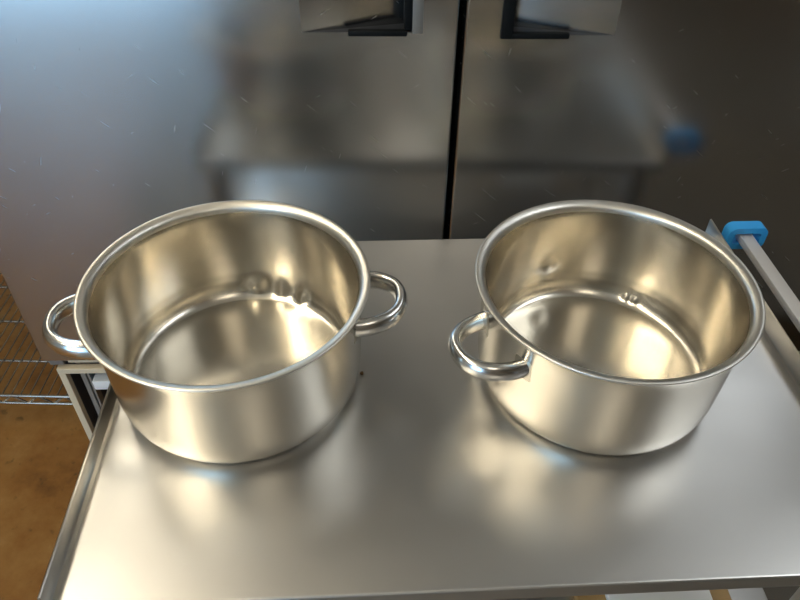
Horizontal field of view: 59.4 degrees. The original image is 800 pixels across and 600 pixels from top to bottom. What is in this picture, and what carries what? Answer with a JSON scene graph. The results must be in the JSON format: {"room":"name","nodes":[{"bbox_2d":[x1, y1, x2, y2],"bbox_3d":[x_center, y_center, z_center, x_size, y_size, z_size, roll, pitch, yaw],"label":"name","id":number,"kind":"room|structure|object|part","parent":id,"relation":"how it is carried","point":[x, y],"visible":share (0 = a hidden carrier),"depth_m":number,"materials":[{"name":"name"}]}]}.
{"room":"commercial kitchen","nodes":[
{"label":"commercial kitchen","id":0,"kind":"room"},
{"bbox_2d":[0,272,89,599],"bbox_3d":[-0.229,1.464,0.715,6.600,0.100,5.300,1,42,0],"label":"floor","id":1,"kind":"structure","parent":0,"point":[43,448],"depth_m":1.79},
{"bbox_2d":[0,273,72,404],"bbox_3d":[-1.381,-0.338,1.684,1.149,1.250,0.625,1,42,0],"label":"wire shelving","id":2,"kind":"object","parent":1,"relation":"on","point":[33,396],"visible":0.19,"depth_m":1.83,"materials":[{"name":"silver metal"}]},
{"bbox_3d":[-1.389,0.047,2.030,1.133,0.036,0.608,1,42,0],"label":"shelf frame","id":3,"kind":"part","parent":2,"relation":"part of","materials":[{"name":"silver metal"}]},
{"bbox_2d":[0,0,799,440],"bbox_3d":[0.079,-0.600,1.417,1.702,2.040,0.805,-1,42,-2],"label":"refrigerator","id":4,"kind":"object","parent":1,"relation":"on","point":[378,119],"visible":0.63,"depth_m":1.15,"materials":[{"name":"metal"}]},
{"bbox_3d":[-0.744,0.288,1.662,0.015,0.367,0.016,-1,42,-2],"label":"post","id":5,"kind":"part","parent":4,"relation":"part of","materials":[{"name":"beige"}]},
{"bbox_3d":[0.080,0.143,1.565,1.660,0.015,0.016,-1,42,-2],"label":"rail","id":6,"kind":"part","parent":4,"relation":"part of","materials":[{"name":"beige"}]},
{"bbox_3d":[-0.758,0.008,1.932,0.005,0.382,0.760,-1,42,-2],"label":"panel","id":7,"kind":"part","parent":4,"relation":"part of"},
{"bbox_3d":[-0.712,0.256,1.672,0.019,0.402,0.020,-1,42,-2],"label":"post","id":8,"kind":"part","parent":4,"relation":"part of","materials":[{"name":"grey metal"}]},
{"bbox_3d":[-0.335,-0.476,1.013,0.846,1.577,0.055,-1,42,-2],"label":"door","id":9,"kind":"part","parent":4,"relation":"part of","materials":[{"name":"metal"}]},
{"bbox_3d":[0.096,0.122,1.547,1.629,0.007,0.010,-1,42,-2],"label":"drip rail","id":10,"kind":"part","parent":4,"relation":"part of","materials":[{"name":"silver metal"}]},
{"bbox_3d":[0.520,-0.485,1.042,0.846,1.577,0.055,-1,42,-2],"label":"door","id":11,"kind":"part","parent":4,"relation":"part of","materials":[{"name":"metal"}]},
{"bbox_2d":[37,219,799,599],"bbox_3d":[0.076,0.391,1.204,0.902,0.850,0.597,-1,42,-3],"label":"work table","id":12,"kind":"object","parent":1,"relation":"on","point":[422,486],"visible":0.61,"depth_m":0.80,"materials":[{"name":"metal"}]},
{"bbox_2d":[42,200,407,463],"bbox_3d":[-0.202,0.039,0.877,0.348,0.161,0.339,26,47,25],"label":"stock pot","id":13,"kind":"object","parent":12,"relation":"on","point":[224,332],"visible":1,"depth_m":0.92,"materials":[{"name":"metal"}]},
{"bbox_3d":[-0.383,0.029,0.827,0.068,0.030,0.105,-7,43,-9],"label":"handle","id":14,"kind":"part","parent":13,"relation":"part of","materials":[{"name":"metal"}]},
{"bbox_3d":[-0.051,0.033,0.833,0.003,0.030,0.025,8,42,8],"label":"weld plate","id":15,"kind":"part","parent":13,"relation":"part of","materials":[{"name":"metal"}]},
{"bbox_3d":[-0.025,0.002,0.865,0.068,0.030,0.105,-2,42,-4],"label":"handle","id":16,"kind":"part","parent":13,"relation":"part of","materials":[{"name":"metal"}]},
{"bbox_2d":[448,199,765,455],"bbox_3d":[0.259,0.034,0.894,0.339,0.160,0.338,15,44,15],"label":"stock pot","id":17,"kind":"object","parent":12,"relation":"on","point":[609,328],"visible":1,"depth_m":0.94,"materials":[{"name":"metal"}]},
{"bbox_3d":[0.104,0.025,0.854,0.003,0.030,0.025,-6,42,-7],"label":"weld plate","id":18,"kind":"part","parent":17,"relation":"part of","materials":[{"name":"metal"}]},
{"bbox_3d":[0.093,0.058,0.815,0.072,0.030,0.104,-17,45,-19],"label":"handle","id":19,"kind":"part","parent":17,"relation":"part of","materials":[{"name":"metal"}]},
{"bbox_3d":[0.140,0.077,0.798,0.003,0.030,0.025,-29,50,-29],"label":"weld plate","id":20,"kind":"part","parent":17,"relation":"part of","materials":[{"name":"metal"}]},
{"bbox_2d":[573,589,731,599],"bbox_3d":[0.363,0.419,1.023,0.223,0.018,0.240,-1,42,-3],"label":"wooden board","id":21,"kind":"object","parent":12,"relation":"on","point":[722,594],"visible":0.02,"depth_m":1.00,"materials":[{"name":"brown wood"}]},
{"bbox_2d":[605,590,712,599],"bbox_3d":[0.366,0.407,1.012,0.149,0.014,0.240,-1,42,-3],"label":"cutting board","id":22,"kind":"object","parent":21,"relation":"on","point":[699,594],"visible":0.02,"depth_m":0.99,"materials":[{"name":"white plastic"}]},
{"bbox_3d":[0.510,0.556,1.035,0.041,0.744,0.041,-1,42,-3],"label":"leg","id":23,"kind":"part","parent":12,"relation":"part of","materials":[{"name":"silver metal"}]},
{"bbox_2d":[721,221,799,599],"bbox_3d":[0.989,0.504,1.088,0.888,0.864,0.959,-1,42,-3],"label":"utility cart","id":24,"kind":"object","parent":1,"relation":"on","point":[751,244],"visible":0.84,"depth_m":1.11,"materials":[{"name":"silver metal"}]},
{"bbox_3d":[0.582,0.207,0.794,0.022,0.012,0.942,-1,42,-3],"label":"rail","id":25,"kind":"part","parent":24,"relation":"part of","materials":[{"name":"silver metal"}]}
]}

